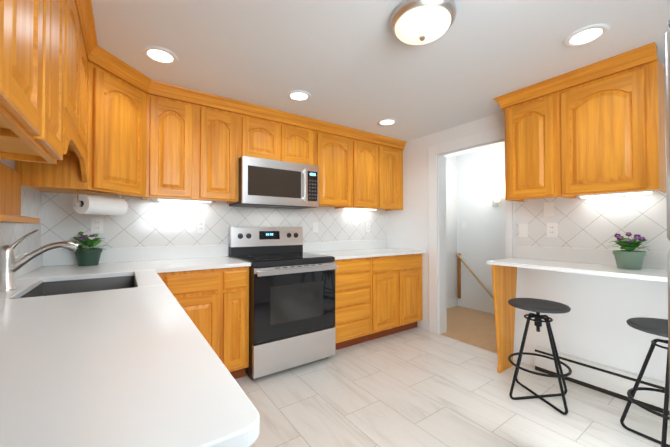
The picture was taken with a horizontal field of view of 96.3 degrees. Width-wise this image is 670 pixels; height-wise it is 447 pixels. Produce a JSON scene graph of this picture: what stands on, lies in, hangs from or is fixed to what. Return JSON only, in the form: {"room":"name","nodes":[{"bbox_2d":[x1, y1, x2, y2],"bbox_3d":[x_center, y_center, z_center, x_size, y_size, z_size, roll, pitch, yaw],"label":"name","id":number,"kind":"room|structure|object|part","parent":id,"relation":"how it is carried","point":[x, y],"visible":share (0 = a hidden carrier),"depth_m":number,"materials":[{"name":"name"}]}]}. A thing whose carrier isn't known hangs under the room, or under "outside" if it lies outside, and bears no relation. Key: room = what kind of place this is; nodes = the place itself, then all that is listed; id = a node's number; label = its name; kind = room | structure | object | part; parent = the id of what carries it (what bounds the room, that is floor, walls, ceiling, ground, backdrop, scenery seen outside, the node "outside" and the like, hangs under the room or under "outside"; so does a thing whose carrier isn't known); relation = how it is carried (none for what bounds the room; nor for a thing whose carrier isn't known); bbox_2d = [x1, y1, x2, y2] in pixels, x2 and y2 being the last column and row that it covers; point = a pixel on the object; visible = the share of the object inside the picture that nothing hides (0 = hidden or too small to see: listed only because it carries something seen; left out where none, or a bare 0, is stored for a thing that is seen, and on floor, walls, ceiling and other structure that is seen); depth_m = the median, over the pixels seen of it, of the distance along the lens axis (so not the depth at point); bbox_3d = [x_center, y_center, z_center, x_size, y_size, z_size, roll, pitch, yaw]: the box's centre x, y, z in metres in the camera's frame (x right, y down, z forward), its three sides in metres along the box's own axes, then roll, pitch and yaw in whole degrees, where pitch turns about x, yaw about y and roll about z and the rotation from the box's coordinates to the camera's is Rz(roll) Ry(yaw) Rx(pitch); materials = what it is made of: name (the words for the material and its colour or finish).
{"room":"kitchen","nodes":[
{"label":"kitchen","id":0,"kind":"room"},
{"bbox_2d":[0,159,14,169],"bbox_3d":[-1.075,0.058,0.586,0.120,2.260,3.620,1,-1,-35],"label":"wall","id":1,"kind":"structure","parent":0,"point":[10,163],"depth_m":1.54,"materials":[{"name":"white paint"}]},
{"bbox_2d":[0,0,23,107],"bbox_3d":[-0.630,-0.629,0.330,0.300,0.763,0.414,1,-1,-35],"label":"upper cabinet","id":2,"kind":"object","parent":1,"relation":"attached to","point":[11,11],"depth_m":0.59,"materials":[{"name":"brown wood"}]},
{"bbox_3d":[0.128,-1.009,1.915,3.357,0.088,2.260,1,-1,-35],"label":"crown","id":3,"kind":"part","parent":2,"relation":"part of","materials":[{"name":"brown wood"}]},
{"bbox_2d":[0,186,40,256],"bbox_3d":[-1.342,-0.039,1.079,0.005,0.414,2.493,1,-1,-35],"label":"wall tile","id":4,"kind":"structure","parent":1,"relation":"attached to","point":[11,234],"depth_m":1.79,"materials":[{"name":"white tile"}]},
{"bbox_2d":[15,253,43,279],"bbox_3d":[-1.327,0.224,1.069,0.020,0.112,2.491,1,-1,-35],"label":"backsplash","id":5,"kind":"structure","parent":1,"relation":"attached to","point":[38,262],"depth_m":1.83,"materials":[{"name":"white tile"}]},
{"bbox_2d":[0,0,59,147],"bbox_3d":[-0.808,-0.626,0.584,0.300,0.763,0.483,1,-1,-35],"label":"upper cabinet","id":6,"kind":"object","parent":1,"relation":"attached to","point":[35,123],"depth_m":0.76,"materials":[{"name":"brown wood"}]},
{"bbox_2d":[0,0,71,163],"bbox_3d":[-0.988,-0.622,0.840,0.300,0.763,0.419,1,-1,-35],"label":"upper cabinet","id":7,"kind":"object","parent":1,"relation":"attached to","point":[62,154],"depth_m":1.04,"materials":[{"name":"brown wood"}]},
{"bbox_2d":[8,56,151,196],"bbox_3d":[-1.638,-0.606,2.036,0.610,0.763,0.610,1,-1,-35],"label":"upper cabinet","id":8,"kind":"object","parent":1,"relation":"attached to","point":[120,162],"depth_m":1.93,"materials":[{"name":"brown wood"}]},
{"bbox_2d":[0,162,38,223],"bbox_3d":[-1.486,-0.142,1.373,0.092,0.270,0.634,1,-1,-35],"label":"shelf","id":9,"kind":"object","parent":8,"relation":"attached to","point":[11,180],"depth_m":1.48,"materials":[{"name":"brown wood"}]},
{"bbox_2d":[73,189,127,215],"bbox_3d":[-1.564,-0.143,2.017,0.124,0.159,0.330,0,-1,10],"label":"paper towel holder","id":10,"kind":"object","parent":8,"relation":"attached to","point":[90,204],"visible":0.98,"depth_m":1.95,"materials":[{"name":"white paper"}]},
{"bbox_2d":[72,0,91,155],"bbox_3d":[-1.349,-0.710,1.356,0.300,0.573,0.835,1,-1,-35],"label":"upper cabinet","id":11,"kind":"object","parent":1,"relation":"attached to","point":[80,108],"depth_m":1.49,"materials":[{"name":"brown wood"}]},
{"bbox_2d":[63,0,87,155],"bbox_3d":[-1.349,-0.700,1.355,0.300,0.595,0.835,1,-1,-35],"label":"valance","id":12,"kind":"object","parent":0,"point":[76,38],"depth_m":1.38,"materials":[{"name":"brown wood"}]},
{"bbox_2d":[63,108,87,181],"bbox_3d":[-1.234,-0.336,1.431,0.020,0.170,0.833,1,-1,-35],"label":"valance","id":13,"kind":"object","parent":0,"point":[71,136],"depth_m":1.37,"materials":[{"name":"brown wood"}]},
{"bbox_2d":[91,0,669,155],"bbox_3d":[0.705,-1.090,2.218,4.890,0.080,4.460,1,-1,-35],"label":"ceiling","id":14,"kind":"structure","parent":0,"point":[356,64],"depth_m":1.83,"materials":[{"name":"white paint"}]},
{"bbox_2d":[141,46,178,64],"bbox_3d":[-1.089,-1.049,1.874,0.200,0.009,0.200,1,-1,-35],"label":"recessed light","id":15,"kind":"object","parent":14,"relation":"in","point":[160,55],"visible":1,"depth_m":1.86,"materials":[{"name":"white paint"}]},
{"bbox_2d":[287,90,310,100],"bbox_3d":[-0.292,-1.042,2.446,0.200,0.009,0.200,1,-1,-35],"label":"recessed light","id":16,"kind":"object","parent":14,"relation":"in","point":[297,95],"visible":1,"depth_m":2.43,"materials":[{"name":"white paint"}]},
{"bbox_2d":[377,118,396,125],"bbox_3d":[0.531,-1.034,3.048,0.200,0.009,0.200,1,-1,-35],"label":"recessed light","id":17,"kind":"object","parent":14,"relation":"in","point":[387,122],"visible":0.96,"depth_m":3.04,"materials":[{"name":"white paint"}]},
{"bbox_2d":[390,0,456,44],"bbox_3d":[0.445,-0.996,1.533,0.326,0.125,0.326,1,-1,-35],"label":"flush-mount light","id":18,"kind":"object","parent":14,"relation":"attached to","point":[416,22],"visible":1,"depth_m":1.46,"materials":[{"name":"white glass"}]},
{"bbox_2d":[563,24,609,46],"bbox_3d":[1.404,-1.052,1.682,0.200,0.009,0.200,1,-1,-35],"label":"recessed light","id":19,"kind":"object","parent":14,"relation":"in","point":[586,35],"visible":1,"depth_m":1.67,"materials":[{"name":"white paint"}]},
{"bbox_2d":[446,156,456,305],"bbox_3d":[1.350,0.098,4.311,1.170,2.280,0.120,1,-1,-35],"label":"wall","id":20,"kind":"structure","parent":0,"point":[451,241],"depth_m":4.52,"materials":[{"name":"white paint"}]},
{"bbox_2d":[447,298,455,307],"bbox_3d":[1.370,1.179,4.226,1.118,0.115,0.015,1,-1,-35],"label":"baseboard","id":21,"kind":"structure","parent":20,"relation":"attached to","point":[451,303],"depth_m":4.47,"materials":[{"name":"white paint"}]},
{"bbox_2d":[235,306,669,446],"bbox_3d":[0.705,1.239,2.186,4.890,0.060,4.460,1,-1,-35],"label":"floor","id":22,"kind":"structure","parent":0,"point":[416,387],"depth_m":2.03,"materials":[{"name":"tile"}]},
{"bbox_2d":[160,268,231,367],"bbox_3d":[-1.176,0.767,2.337,0.538,0.886,0.619,1,-1,-35],"label":"base cabinet","id":23,"kind":"object","parent":22,"relation":"on","point":[207,296],"depth_m":2.17,"materials":[{"name":"brown wood"}]},
{"bbox_2d":[16,256,250,279],"bbox_3d":[-1.344,0.308,2.189,1.282,0.027,0.679,1,-1,-35],"label":"countertop","id":24,"kind":"structure","parent":23,"relation":"on","point":[198,263],"depth_m":2.08,"materials":[{"name":"white stone"}]},
{"bbox_2d":[73,231,107,265],"bbox_3d":[-1.752,0.173,2.139,0.249,0.242,0.256,1,-1,-35],"label":"potted plant","id":25,"kind":"object","parent":24,"relation":"on","point":[88,256],"visible":0.94,"depth_m":2.11,"materials":[{"name":"green"}]},
{"bbox_3d":[-1.763,0.236,2.147,0.161,0.116,0.161,1,-1,-35],"label":"pot","id":26,"kind":"part","parent":25,"relation":"part of","materials":[{"name":"green ceramic"}]},
{"bbox_2d":[232,268,248,376],"bbox_3d":[-0.949,0.769,2.497,0.276,0.886,0.619,1,-1,-35],"label":"base cabinet","id":27,"kind":"object","parent":22,"relation":"on","point":[240,276],"depth_m":2.29,"materials":[{"name":"brown wood"}]},
{"bbox_2d":[232,436,257,446],"bbox_3d":[-0.568,0.742,0.500,0.618,0.886,0.677,1,-1,-35],"label":"base cabinet","id":28,"kind":"object","parent":22,"relation":"on","point":[243,443],"depth_m":0.40,"materials":[{"name":"white wood"}]},
{"bbox_2d":[0,268,259,446],"bbox_3d":[-0.883,0.292,0.978,0.643,0.027,1.833,1,-1,-35],"label":"countertop","id":29,"kind":"structure","parent":28,"relation":"on","point":[105,367],"depth_m":0.55,"materials":[{"name":"white stone"}]},
{"bbox_2d":[0,229,78,290],"bbox_3d":[-1.333,0.153,1.356,0.269,0.261,0.062,1,-1,-35],"label":"faucet","id":30,"kind":"object","parent":29,"relation":"on","point":[9,266],"visible":1,"depth_m":1.30,"materials":[{"name":"silver metal"}]},
{"bbox_2d":[20,272,135,295],"bbox_3d":[-1.230,0.408,1.483,0.415,0.216,0.613,1,-1,-35],"label":"sink","id":31,"kind":"object","parent":29,"relation":"in","point":[122,279],"depth_m":1.70,"materials":[{"name":"grey metal"}]},
{"bbox_2d":[229,227,337,379],"bbox_3d":[-0.480,0.621,2.739,0.754,1.192,0.717,1,-1,-35],"label":"stove","id":32,"kind":"object","parent":22,"relation":"on","point":[291,304],"visible":0.96,"depth_m":2.50,"materials":[{"name":"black metal"}]},
{"bbox_2d":[231,252,332,261],"bbox_3d":[-0.487,0.295,2.753,0.750,0.006,0.571,1,-1,-35],"label":"cooktop","id":33,"kind":"object","parent":32,"relation":"in","point":[245,256],"depth_m":2.70,"materials":[{"name":"black glass"}]},
{"bbox_3d":[-0.288,0.377,2.469,0.730,0.038,0.050,1,-1,-35],"label":"handle","id":34,"kind":"part","parent":32,"relation":"part of","materials":[{"name":"silver metal"}]},
{"bbox_2d":[333,256,371,349],"bbox_3d":[-0.006,0.778,3.159,0.493,0.886,0.619,1,-1,-35],"label":"base cabinet","id":35,"kind":"object","parent":22,"relation":"on","point":[353,278],"depth_m":2.92,"materials":[{"name":"brown wood"}]},
{"bbox_2d":[372,252,423,339],"bbox_3d":[0.528,0.783,3.534,0.813,0.886,0.619,1,-1,-35],"label":"base cabinet","id":36,"kind":"object","parent":22,"relation":"on","point":[396,280],"depth_m":3.27,"materials":[{"name":"brown wood"}]},
{"bbox_2d":[306,248,419,259],"bbox_3d":[0.334,0.325,3.388,1.306,0.027,0.644,1,-1,-35],"label":"countertop","id":37,"kind":"structure","parent":36,"relation":"on","point":[349,253],"depth_m":3.28,"materials":[{"name":"white stone"}]},
{"bbox_2d":[508,298,571,414],"bbox_3d":[1.416,0.879,2.092,0.399,0.655,0.399,1,-1,-35],"label":"stool","id":38,"kind":"object","parent":22,"relation":"on","point":[538,306],"visible":1,"depth_m":2.06,"materials":[{"name":"grey metal"}]},
{"bbox_3d":[1.416,0.568,2.096,0.364,0.031,0.364,1,-1,-35],"label":"seat","id":39,"kind":"part","parent":38,"relation":"part of","materials":[{"name":"grey"}]},
{"bbox_2d":[486,245,667,372],"bbox_3d":[1.832,0.694,1.980,0.468,1.026,1.435,1,-1,-35],"label":"breakfast bar","id":40,"kind":"object","parent":22,"relation":"on","point":[601,262],"visible":0.92,"depth_m":2.39,"materials":[{"name":"white stone"}]},
{"bbox_2d":[607,232,648,269],"bbox_3d":[1.915,0.172,1.974,0.234,0.239,0.221,1,-1,-35],"label":"potted plant","id":41,"kind":"object","parent":40,"relation":"on","point":[628,257],"visible":1,"depth_m":1.93,"materials":[{"name":"green"}]},
{"bbox_3d":[1.932,0.235,1.974,0.159,0.114,0.159,1,-1,-35],"label":"pot","id":42,"kind":"part","parent":41,"relation":"part of","materials":[{"name":"green ceramic"}]},
{"bbox_2d":[620,317,669,446],"bbox_3d":[1.803,0.873,1.593,0.445,0.655,0.445,1,-1,-35],"label":"stool","id":43,"kind":"object","parent":22,"relation":"on","point":[657,326],"visible":0.96,"depth_m":1.64,"materials":[{"name":"grey metal"}]},
{"bbox_3d":[1.803,0.561,1.598,0.364,0.031,0.364,1,-1,-35],"label":"seat","id":44,"kind":"part","parent":43,"relation":"part of","materials":[{"name":"grey"}]},
{"bbox_2d":[664,20,669,407],"bbox_3d":[1.357,0.337,0.666,0.764,1.702,0.843,1,-1,-35],"label":"fridge","id":45,"kind":"object","parent":22,"relation":"on","point":[667,77],"visible":1,"depth_m":0.76,"materials":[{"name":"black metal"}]},
{"bbox_2d":[456,146,505,313],"bbox_3d":[2.444,0.092,3.875,0.120,2.280,3.720,1,-1,-35],"label":"wall","id":46,"kind":"structure","parent":0,"point":[480,178],"depth_m":4.30,"materials":[{"name":"white paint"}]},
{"bbox_2d":[456,253,493,299],"bbox_3d":[2.166,1.016,4.080,0.083,1.155,1.132,1,-1,-35],"label":"handrail","id":47,"kind":"object","parent":46,"relation":"attached to","point":[459,258],"visible":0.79,"depth_m":4.53,"materials":[{"name":"brown wood"}]},
{"bbox_2d":[492,193,501,206],"bbox_3d":[2.164,-0.323,4.037,0.156,0.165,0.163,1,-1,-35],"label":"sconce","id":48,"kind":"object","parent":46,"relation":"attached to","point":[496,198],"visible":1,"depth_m":3.98,"materials":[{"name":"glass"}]},
{"bbox_2d":[386,63,667,381],"bbox_3d":[1.739,0.085,2.635,0.120,2.260,3.740,1,-1,-35],"label":"wall","id":49,"kind":"structure","parent":0,"point":[592,325],"depth_m":2.38,"materials":[{"name":"white paint"}]},
{"bbox_2d":[44,240,386,263],"bbox_3d":[-0.684,0.251,3.055,3.356,0.112,0.021,1,-1,-35],"label":"backsplash","id":50,"kind":"structure","parent":49,"relation":"attached to","point":[110,255],"depth_m":2.55,"materials":[{"name":"white tile"}]},
{"bbox_2d":[428,126,513,359],"bbox_3d":[1.394,0.162,3.118,0.148,2.120,0.910,1,-1,-35],"label":"door frame","id":51,"kind":"structure","parent":49,"relation":"attached to","point":[437,262],"depth_m":3.37,"materials":[{"name":"white paint"}]},
{"bbox_2d":[515,190,669,251],"bbox_3d":[2.026,-0.025,2.116,0.005,0.414,1.418,1,-1,-35],"label":"wall tile","id":52,"kind":"structure","parent":49,"relation":"attached to","point":[595,223],"depth_m":2.23,"materials":[{"name":"white tile"}]},
{"bbox_2d":[519,224,527,236],"bbox_3d":[1.653,0.055,2.635,0.008,0.116,0.072,1,-1,-35],"label":"light switch","id":53,"kind":"object","parent":52,"relation":"attached to","point":[523,230],"visible":1,"depth_m":2.63,"materials":[{"name":"white plastic"}]},
{"bbox_2d":[544,202,553,215],"bbox_3d":[1.764,-0.122,2.478,0.008,0.116,0.072,1,-1,-35],"label":"outlet","id":54,"kind":"object","parent":52,"relation":"attached to","point":[548,208],"visible":1,"depth_m":2.47,"materials":[{"name":"white plastic"}]},
{"bbox_2d":[547,223,556,236],"bbox_3d":[1.776,0.048,2.460,0.008,0.116,0.072,1,-1,-35],"label":"outlet","id":55,"kind":"object","parent":52,"relation":"attached to","point":[551,229],"visible":1,"depth_m":2.46,"materials":[{"name":"white plastic"}]},
{"bbox_2d":[534,346,669,415],"bbox_3d":[2.093,1.114,1.953,0.064,0.185,1.400,1,-1,-35],"label":"heater","id":56,"kind":"object","parent":49,"relation":"attached to","point":[610,380],"visible":0.92,"depth_m":2.15,"materials":[{"name":"white metal"}]},
{"bbox_2d":[552,52,665,195],"bbox_3d":[1.878,-0.606,2.057,0.323,0.763,0.499,1,-1,-35],"label":"upper cabinet","id":57,"kind":"object","parent":49,"relation":"attached to","point":[608,125],"depth_m":1.93,"materials":[{"name":"brown wood"}]},
{"bbox_3d":[1.735,-1.005,2.228,0.368,0.088,0.935,1,-1,-35],"label":"crown","id":58,"kind":"part","parent":57,"relation":"part of","materials":[{"name":"brown wood"}]},
{"bbox_3d":[-0.774,0.091,3.082,3.480,2.260,0.120,1,-1,-35],"label":"wall","id":59,"kind":"structure","parent":0,"visible":0},
{"bbox_2d":[132,84,199,199],"bbox_3d":[-1.342,-0.601,2.389,0.391,0.763,0.373,1,-1,-35],"label":"upper cabinet","id":60,"kind":"object","parent":59,"relation":"attached to","point":[175,115],"depth_m":2.31,"materials":[{"name":"brown wood"}]},
{"bbox_2d":[41,192,385,249],"bbox_3d":[-0.689,-0.012,3.065,3.358,0.414,0.005,1,-1,-35],"label":"wall tile","id":61,"kind":"structure","parent":59,"relation":"attached to","point":[151,222],"depth_m":2.63,"materials":[{"name":"white tile"}]},
{"bbox_2d":[91,218,102,232],"bbox_3d":[-1.802,0.011,2.275,0.072,0.116,0.008,1,-1,-35],"label":"electrical outlet","id":62,"kind":"object","parent":61,"relation":"attached to","point":[96,225],"visible":1,"depth_m":2.27,"materials":[{"name":"white plastic"}]},
{"bbox_2d":[196,220,204,232],"bbox_3d":[-1.204,0.021,2.695,0.072,0.116,0.008,1,-1,-35],"label":"electrical outlet","id":63,"kind":"object","parent":61,"relation":"attached to","point":[200,226],"visible":1,"depth_m":2.69,"materials":[{"name":"white plastic"}]},
{"bbox_2d":[313,222,317,231],"bbox_3d":[-0.218,0.035,3.387,0.072,0.116,0.008,1,-1,-35],"label":"electrical outlet","id":64,"kind":"object","parent":61,"relation":"attached to","point":[315,226],"visible":1,"depth_m":3.38,"materials":[{"name":"white plastic"}]},
{"bbox_2d":[366,223,369,231],"bbox_3d":[0.420,0.042,3.835,0.072,0.116,0.008,1,-1,-35],"label":"electrical outlet","id":65,"kind":"object","parent":61,"relation":"attached to","point":[367,227],"visible":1,"depth_m":3.83,"materials":[{"name":"white plastic"}]},
{"bbox_2d":[200,100,239,203],"bbox_3d":[-1.056,-0.598,2.620,0.342,0.763,0.323,1,-1,-35],"label":"upper cabinet","id":66,"kind":"object","parent":59,"relation":"attached to","point":[219,123],"depth_m":2.50,"materials":[{"name":"brown wood"}]},
{"bbox_2d":[240,108,287,161],"bbox_3d":[-0.733,-0.786,2.850,0.448,0.381,0.323,1,-1,-35],"label":"upper cabinet","id":67,"kind":"object","parent":59,"relation":"attached to","point":[261,136],"depth_m":2.72,"materials":[{"name":"brown wood"}]},
{"bbox_2d":[229,156,318,208],"bbox_3d":[-0.569,-0.367,2.884,0.755,0.406,0.444,1,-1,-35],"label":"over-the-range microwave","id":68,"kind":"object","parent":67,"relation":"attached to","point":[266,183],"visible":1,"depth_m":2.71,"materials":[{"name":"silver metal"}]},
{"bbox_3d":[-0.287,-0.369,2.838,0.022,0.303,0.046,1,-1,-35],"label":"microwave handle","id":69,"kind":"part","parent":68,"relation":"part of","materials":[{"name":"silver metal"}]},
{"bbox_2d":[288,120,315,165],"bbox_3d":[-0.476,-0.784,3.030,0.448,0.381,0.323,1,-1,-35],"label":"upper cabinet","id":70,"kind":"object","parent":59,"relation":"attached to","point":[301,137],"depth_m":2.94,"materials":[{"name":"brown wood"}]},
{"bbox_2d":[316,128,355,207],"bbox_3d":[-0.096,-0.589,3.294,0.480,0.763,0.323,1,-1,-35],"label":"upper cabinet","id":71,"kind":"object","parent":59,"relation":"attached to","point":[335,151],"depth_m":3.18,"materials":[{"name":"brown wood"}]},
{"bbox_2d":[356,136,383,207],"bbox_3d":[0.289,-0.585,3.565,0.462,0.763,0.323,1,-1,-35],"label":"upper cabinet","id":72,"kind":"object","parent":59,"relation":"attached to","point":[369,153],"depth_m":3.45,"materials":[{"name":"brown wood"}]},
{"bbox_2d":[372,140,403,210],"bbox_3d":[0.573,-0.583,3.764,0.497,0.763,0.323,1,-1,-35],"label":"upper cabinet","id":73,"kind":"object","parent":59,"relation":"attached to","point":[393,153],"depth_m":3.67,"materials":[{"name":"brown wood"}]},
{"bbox_2d":[500,88,571,199],"bbox_3d":[1.628,-0.601,2.413,0.323,0.763,0.371,1,-1,-35],"label":"upper cabinet","id":74,"kind":"object","parent":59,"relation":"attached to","point":[529,174],"depth_m":2.32,"materials":[{"name":"brown wood"}]}
]}

